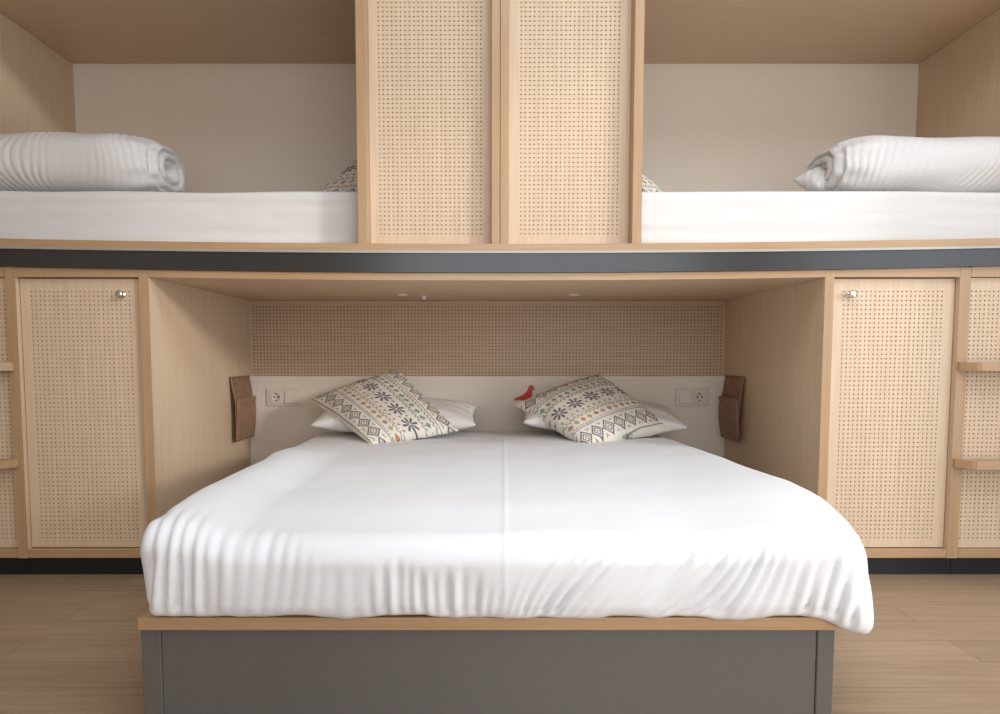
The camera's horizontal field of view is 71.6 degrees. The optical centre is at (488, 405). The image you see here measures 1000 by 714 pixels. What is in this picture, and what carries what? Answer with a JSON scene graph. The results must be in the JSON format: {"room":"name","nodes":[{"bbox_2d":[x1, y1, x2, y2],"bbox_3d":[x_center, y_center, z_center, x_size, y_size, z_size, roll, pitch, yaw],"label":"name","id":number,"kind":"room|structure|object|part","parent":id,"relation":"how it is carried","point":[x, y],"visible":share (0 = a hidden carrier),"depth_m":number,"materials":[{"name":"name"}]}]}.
{"room":"bedroom","nodes":[
{"label":"bedroom","id":0,"kind":"room"},
{"bbox_2d":[0,574,999,713],"bbox_3d":[0.000,0.737,0.854,4.800,0.050,5.440,0,4,0],"label":"floor","id":1,"kind":"structure","parent":0,"point":[70,643],"depth_m":1.85,"materials":[{"name":"brown wood"}]},
{"bbox_2d":[0,267,25,573],"bbox_3d":[-1.933,0.028,2.858,0.615,1.086,1.062,0,4,0],"label":"shelf unit","id":2,"kind":"object","parent":1,"relation":"on","point":[10,563],"visible":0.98,"depth_m":2.41,"materials":[{"name":"brown wood"}]},
{"bbox_3d":[-1.944,-0.460,2.354,0.593,0.044,0.002,0,4,0],"label":"rail","id":3,"kind":"part","parent":2,"relation":"part of","materials":[{"name":"brown wood"}]},
{"bbox_3d":[-1.933,-0.132,2.344,0.615,0.028,0.060,0,4,0],"label":"shelf","id":4,"kind":"part","parent":2,"relation":"part of","materials":[{"name":"brown wood"}]},
{"bbox_3d":[-1.944,0.496,2.721,0.593,0.032,0.601,0,4,0],"label":"rail","id":5,"kind":"part","parent":2,"relation":"part of","materials":[{"name":"brown wood"}]},
{"bbox_3d":[-1.944,0.031,2.408,0.593,0.937,0.016,0,4,0],"label":"panel","id":6,"kind":"part","parent":2,"relation":"part of","materials":[{"name":"brown wood"}]},
{"bbox_3d":[-1.933,0.200,2.368,0.615,0.028,0.060,0,4,0],"label":"shelf","id":7,"kind":"part","parent":2,"relation":"part of","materials":[{"name":"brown wood"}]},
{"bbox_2d":[0,238,999,272],"bbox_3d":[0.000,-0.558,2.842,4.500,0.098,1.012,0,4,0],"label":"platform","id":8,"kind":"object","parent":2,"relation":"on","point":[976,241],"visible":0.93,"depth_m":2.34,"materials":[{"name":"brown wood"}]},
{"bbox_2d":[0,191,357,242],"bbox_3d":[-0.976,-0.691,2.886,1.959,0.210,0.868,0,4,0],"label":"mattress","id":9,"kind":"object","parent":8,"relation":"on","point":[287,216],"visible":0.33,"depth_m":2.46,"materials":[{"name":"white fabric"}]},
{"bbox_2d":[0,131,185,191],"bbox_3d":[-1.570,-0.902,2.651,0.723,0.243,0.411,0,4,0],"label":"duvet","id":10,"kind":"object","parent":9,"relation":"on","point":[43,161],"visible":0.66,"depth_m":2.48,"materials":[{"name":"white fabric"}]},
{"bbox_2d":[320,159,356,191],"bbox_3d":[-0.440,-0.965,2.907,0.680,0.319,0.275,0,4,0],"label":"cushion","id":11,"kind":"object","parent":9,"relation":"on","point":[346,180],"visible":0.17,"depth_m":2.85,"materials":[{"name":"fabric"}]},
{"bbox_2d":[0,0,499,243],"bbox_3d":[-0.976,-1.093,2.811,2.025,1.026,1.000,0,4,0],"label":"bunk alcove","id":12,"kind":"structure","parent":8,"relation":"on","point":[249,95],"depth_m":3.26,"materials":[{"name":"brown wood"}]},
{"bbox_3d":[-1.972,-1.077,2.812,0.031,0.996,1.000,0,4,0],"label":"panel","id":13,"kind":"part","parent":12,"relation":"part of","materials":[{"name":"brown wood"}]},
{"bbox_3d":[-0.976,-1.590,2.776,2.025,0.030,1.000,0,4,0],"label":"panel","id":14,"kind":"part","parent":12,"relation":"part of","materials":[{"name":"brown wood"}]},
{"bbox_2d":[355,0,490,243],"bbox_3d":[-0.218,-1.046,2.354,0.452,0.994,0.082,0,4,0],"label":"privacy screen","id":15,"kind":"object","parent":12,"relation":"attached to","point":[423,67],"visible":1,"depth_m":2.38,"materials":[{"name":"brown wood"}]},
{"bbox_3d":[-0.427,-1.046,2.354,0.033,0.994,0.082,0,4,0],"label":"post","id":16,"kind":"part","parent":15,"relation":"part of","materials":[{"name":"brown wood"}]},
{"bbox_3d":[0.022,-1.077,2.812,0.028,0.996,1.000,0,4,0],"label":"panel","id":17,"kind":"part","parent":12,"relation":"part of","materials":[{"name":"brown wood"}]},
{"bbox_2d":[500,0,999,243],"bbox_3d":[1.045,-1.093,2.811,2.015,1.026,1.000,0,4,0],"label":"bunk alcove","id":18,"kind":"structure","parent":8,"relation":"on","point":[739,95],"depth_m":3.23,"materials":[{"name":"brown wood"}]},
{"bbox_3d":[0.052,-1.077,2.812,0.028,0.996,1.000,0,4,0],"label":"panel","id":19,"kind":"part","parent":18,"relation":"part of","materials":[{"name":"brown wood"}]},
{"bbox_2d":[508,0,644,243],"bbox_3d":[0.291,-1.046,2.354,0.450,0.994,0.082,0,4,0],"label":"privacy screen","id":20,"kind":"object","parent":18,"relation":"attached to","point":[576,67],"visible":1,"depth_m":2.38,"materials":[{"name":"brown wood"}]},
{"bbox_3d":[0.500,-1.046,2.354,0.032,0.994,0.082,0,4,0],"label":"post","id":21,"kind":"part","parent":20,"relation":"part of","materials":[{"name":"brown wood"}]},
{"bbox_3d":[1.045,-1.590,2.776,2.015,0.030,1.000,0,4,0],"label":"panel","id":22,"kind":"part","parent":18,"relation":"part of","materials":[{"name":"brown wood"}]},
{"bbox_3d":[2.038,-1.077,2.812,0.031,0.996,1.000,0,4,0],"label":"panel","id":23,"kind":"part","parent":18,"relation":"part of","materials":[{"name":"brown wood"}]},
{"bbox_2d":[641,191,999,242],"bbox_3d":[1.044,-0.690,2.886,1.950,0.211,0.865,0,4,0],"label":"mattress","id":24,"kind":"object","parent":8,"relation":"on","point":[755,216],"visible":0.38,"depth_m":2.46,"materials":[{"name":"white fabric"}]},
{"bbox_2d":[642,174,662,191],"bbox_3d":[0.540,-0.972,2.904,0.527,0.334,0.204,0,4,0],"label":"cushion","id":25,"kind":"object","parent":24,"relation":"on","point":[648,185],"visible":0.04,"depth_m":2.84,"materials":[{"name":"fabric"}]},
{"bbox_2d":[794,135,999,192],"bbox_3d":[1.590,-0.893,2.655,0.821,0.226,0.408,0,4,0],"label":"duvet","id":26,"kind":"object","parent":24,"relation":"on","point":[874,162],"visible":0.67,"depth_m":2.48,"materials":[{"name":"white fabric"}]},
{"bbox_2d":[4,267,250,573],"bbox_3d":[-1.401,0.031,2.884,0.488,1.075,1.011,0,4,0],"label":"base cabinet","id":27,"kind":"object","parent":1,"relation":"on","point":[122,399],"visible":0.99,"depth_m":2.42,"materials":[{"name":"brown wood"}]},
{"bbox_3d":[-1.627,0.007,2.888,0.035,0.986,0.999,0,4,0],"label":"panel","id":28,"kind":"part","parent":27,"relation":"part of","materials":[{"name":"brown wood"}]},
{"bbox_3d":[-1.400,-0.453,2.354,0.420,0.034,0.002,0,4,0],"label":"rail","id":29,"kind":"part","parent":27,"relation":"part of","materials":[{"name":"brown wood"}]},
{"bbox_3d":[-1.399,0.031,2.414,0.415,0.935,0.016,0,4,0],"label":"door","id":30,"kind":"part","parent":27,"relation":"part of","materials":[{"name":"brown wood"}]},
{"bbox_3d":[-1.400,0.483,2.920,0.420,0.031,1.001,0,4,0],"label":"rail","id":31,"kind":"part","parent":27,"relation":"part of","materials":[{"name":"brown wood"}]},
{"bbox_3d":[-1.256,-0.379,2.363,0.027,0.027,0.029,0,4,0],"label":"knob","id":32,"kind":"part","parent":27,"relation":"part of","materials":[{"name":"silver metal"}]},
{"bbox_3d":[-1.173,0.007,2.888,0.033,0.986,0.999,0,4,0],"label":"panel","id":33,"kind":"part","parent":27,"relation":"part of","materials":[{"name":"brown wood"}]},
{"bbox_2d":[230,375,255,441],"bbox_3d":[-1.130,0.010,3.208,0.044,0.292,0.240,0,4,0],"label":"pocket","id":34,"kind":"object","parent":27,"relation":"attached to","point":[245,405],"visible":1,"depth_m":3.18,"materials":[{"name":"leather"}]},
{"bbox_2d":[148,270,824,300],"bbox_3d":[-0.007,-0.478,2.853,2.298,0.035,1.002,0,4,0],"label":"ceiling","id":35,"kind":"structure","parent":27,"relation":"attached to","point":[246,285],"depth_m":2.63,"materials":[{"name":"brown wood"}]},
{"bbox_2d":[0,246,999,272],"bbox_3d":[0.000,-0.498,2.341,4.500,0.095,0.016,0,4,0],"label":"steel beam","id":36,"kind":"structure","parent":27,"relation":"on","point":[397,261],"depth_m":2.34,"materials":[{"name":"grey metal"}]},
{"bbox_2d":[249,376,724,464],"bbox_3d":[-0.007,0.196,3.371,2.298,0.679,0.029,0,4,0],"label":"headboard","id":37,"kind":"object","parent":1,"relation":"on","point":[277,428],"visible":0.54,"depth_m":3.34,"materials":[{"name":"beige laminate"}]},
{"bbox_2d":[267,388,300,405],"bbox_3d":[-0.987,-0.041,3.331,0.165,0.087,0.018,0,4,0],"label":"socket plate","id":38,"kind":"object","parent":37,"relation":"attached to","point":[275,396],"visible":1,"depth_m":3.33,"materials":[{"name":"beige plastic"}]},
{"bbox_3d":[-1.022,-0.041,3.329,0.063,0.063,0.003,0,4,0],"label":"socket frame","id":39,"kind":"part","parent":38,"relation":"part of","materials":[{"name":"beige plastic"}]},
{"bbox_3d":[-0.951,-0.041,3.330,0.063,0.063,0.002,0,4,0],"label":"switch frame","id":40,"kind":"part","parent":38,"relation":"part of","materials":[{"name":"beige plastic"}]},
{"bbox_2d":[513,385,534,399],"bbox_3d":[0.169,-0.045,3.337,0.105,0.106,0.006,0,4,0],"label":"bird ornament","id":41,"kind":"object","parent":37,"relation":"attached to","point":[528,393],"visible":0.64,"depth_m":3.33,"materials":[{"name":"red paint"}]},
{"bbox_2d":[675,388,708,405],"bbox_3d":[0.977,-0.041,3.331,0.162,0.087,0.018,0,4,0],"label":"socket plate","id":42,"kind":"object","parent":37,"relation":"attached to","point":[683,396],"visible":1,"depth_m":3.33,"materials":[{"name":"beige plastic"}]},
{"bbox_3d":[0.942,-0.041,3.330,0.063,0.063,0.002,0,4,0],"label":"switch frame","id":43,"kind":"part","parent":42,"relation":"part of","materials":[{"name":"beige plastic"}]},
{"bbox_3d":[1.012,-0.041,3.329,0.063,0.063,0.003,0,4,0],"label":"socket frame","id":44,"kind":"part","parent":42,"relation":"part of","materials":[{"name":"beige plastic"}]},
{"bbox_2d":[138,610,837,713],"bbox_3d":[-0.003,0.486,2.400,1.441,0.236,1.940,0,4,0],"label":"bed base","id":45,"kind":"object","parent":1,"relation":"on","point":[285,664],"visible":0.57,"depth_m":1.44,"materials":[{"name":"grey wood"}]},
{"bbox_3d":[-0.701,0.565,1.468,0.040,0.208,0.051,0,4,0],"label":"corner post","id":46,"kind":"part","parent":45,"relation":"part of","materials":[{"name":"grey laminate"}]},
{"bbox_2d":[140,432,873,634],"bbox_3d":[0.030,0.281,2.327,1.694,0.265,1.910,0,4,0],"label":"duvet","id":47,"kind":"object","parent":45,"relation":"on","point":[341,525],"visible":0.95,"depth_m":1.42,"materials":[{"name":"white fabric"}]},
{"bbox_2d":[310,369,457,443],"bbox_3d":[-0.469,-0.006,3.027,0.362,0.300,0.615,-4,5,-43],"label":"cushion","id":48,"kind":"object","parent":47,"relation":"on","point":[385,407],"visible":0.99,"depth_m":2.94,"materials":[{"name":"fabric"}]},
{"bbox_2d":[310,398,476,432],"bbox_3d":[-0.410,0.045,3.121,0.710,0.157,0.320,0,4,0],"label":"pillow","id":49,"kind":"object","parent":47,"relation":"on","point":[459,414],"visible":0.41,"depth_m":2.99,"materials":[{"name":"white fabric"}]},
{"bbox_2d":[515,374,672,442],"bbox_3d":[0.453,0.010,3.028,0.562,0.285,0.405,-2,4,-26],"label":"cushion","id":50,"kind":"object","parent":47,"relation":"on","point":[591,409],"visible":0.99,"depth_m":2.93,"materials":[{"name":"fabric"}]},
{"bbox_2d":[523,400,687,431],"bbox_3d":[0.500,0.045,3.121,0.710,0.161,0.320,0,4,0],"label":"pillow","id":51,"kind":"object","parent":47,"relation":"on","point":[662,413],"visible":0.21,"depth_m":2.99,"materials":[{"name":"white fabric"}]},
{"bbox_3d":[0.699,0.565,1.468,0.036,0.208,0.051,0,4,0],"label":"corner post","id":52,"kind":"part","parent":45,"relation":"part of","materials":[{"name":"grey laminate"}]},
{"bbox_2d":[724,267,971,573],"bbox_3d":[1.389,0.032,2.884,0.495,1.074,1.011,0,4,0],"label":"base cabinet","id":53,"kind":"object","parent":1,"relation":"on","point":[854,389],"visible":0.98,"depth_m":2.42,"materials":[{"name":"brown wood"}]},
{"bbox_2d":[719,375,744,441],"bbox_3d":[1.116,0.010,3.208,0.043,0.292,0.240,0,4,0],"label":"pocket","id":54,"kind":"object","parent":53,"relation":"attached to","point":[729,405],"visible":1,"depth_m":3.18,"materials":[{"name":"leather"}]},
{"bbox_3d":[1.157,0.007,2.888,0.031,0.986,0.999,0,4,0],"label":"panel","id":55,"kind":"part","parent":53,"relation":"part of","materials":[{"name":"brown wood"}]},
{"bbox_3d":[1.236,-0.379,2.363,0.027,0.027,0.029,0,4,0],"label":"knob","id":56,"kind":"part","parent":53,"relation":"part of","materials":[{"name":"silver metal"}]},
{"bbox_3d":[1.386,0.031,2.414,0.422,0.935,0.016,0,4,0],"label":"door","id":57,"kind":"part","parent":53,"relation":"part of","materials":[{"name":"brown wood"}]},
{"bbox_3d":[1.387,-0.453,2.354,0.427,0.033,0.002,0,4,0],"label":"rail","id":58,"kind":"part","parent":53,"relation":"part of","materials":[{"name":"brown wood"}]},
{"bbox_3d":[1.387,0.483,2.920,0.427,0.031,1.001,0,4,0],"label":"rail","id":59,"kind":"part","parent":53,"relation":"part of","materials":[{"name":"brown wood"}]},
{"bbox_3d":[1.619,0.007,2.888,0.037,0.986,0.999,0,4,0],"label":"panel","id":60,"kind":"part","parent":53,"relation":"part of","materials":[{"name":"brown wood"}]},
{"bbox_2d":[950,266,999,573],"bbox_3d":[1.923,0.028,2.858,0.634,1.086,1.062,0,4,0],"label":"shelf unit","id":61,"kind":"object","parent":1,"relation":"on","point":[979,520],"visible":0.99,"depth_m":2.40,"materials":[{"name":"brown wood"}]},
{"bbox_3d":[1.923,0.200,2.368,0.634,0.028,0.060,0,4,0],"label":"shelf","id":62,"kind":"part","parent":61,"relation":"part of","materials":[{"name":"brown wood"}]},
{"bbox_3d":[1.923,-0.132,2.344,0.634,0.028,0.060,0,4,0],"label":"shelf","id":63,"kind":"part","parent":61,"relation":"part of","materials":[{"name":"brown wood"}]},
{"bbox_3d":[1.940,0.496,2.721,0.601,0.032,0.601,0,4,0],"label":"rail","id":64,"kind":"part","parent":61,"relation":"part of","materials":[{"name":"brown wood"}]},
{"bbox_3d":[1.940,-0.460,2.354,0.601,0.044,0.002,0,4,0],"label":"rail","id":65,"kind":"part","parent":61,"relation":"part of","materials":[{"name":"brown wood"}]},
{"bbox_3d":[0.000,-0.846,3.419,4.800,2.750,0.100,0,4,0],"label":"wall","id":66,"kind":"structure","parent":0,"visible":0},
{"bbox_2d":[249,301,725,375],"bbox_3d":[-0.007,-0.001,3.381,2.298,1.010,0.015,0,4,0],"label":"panel","id":67,"kind":"object","parent":66,"relation":"attached to","point":[288,338],"visible":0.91,"depth_m":3.35,"materials":[{"name":"brown wood"}]}
]}

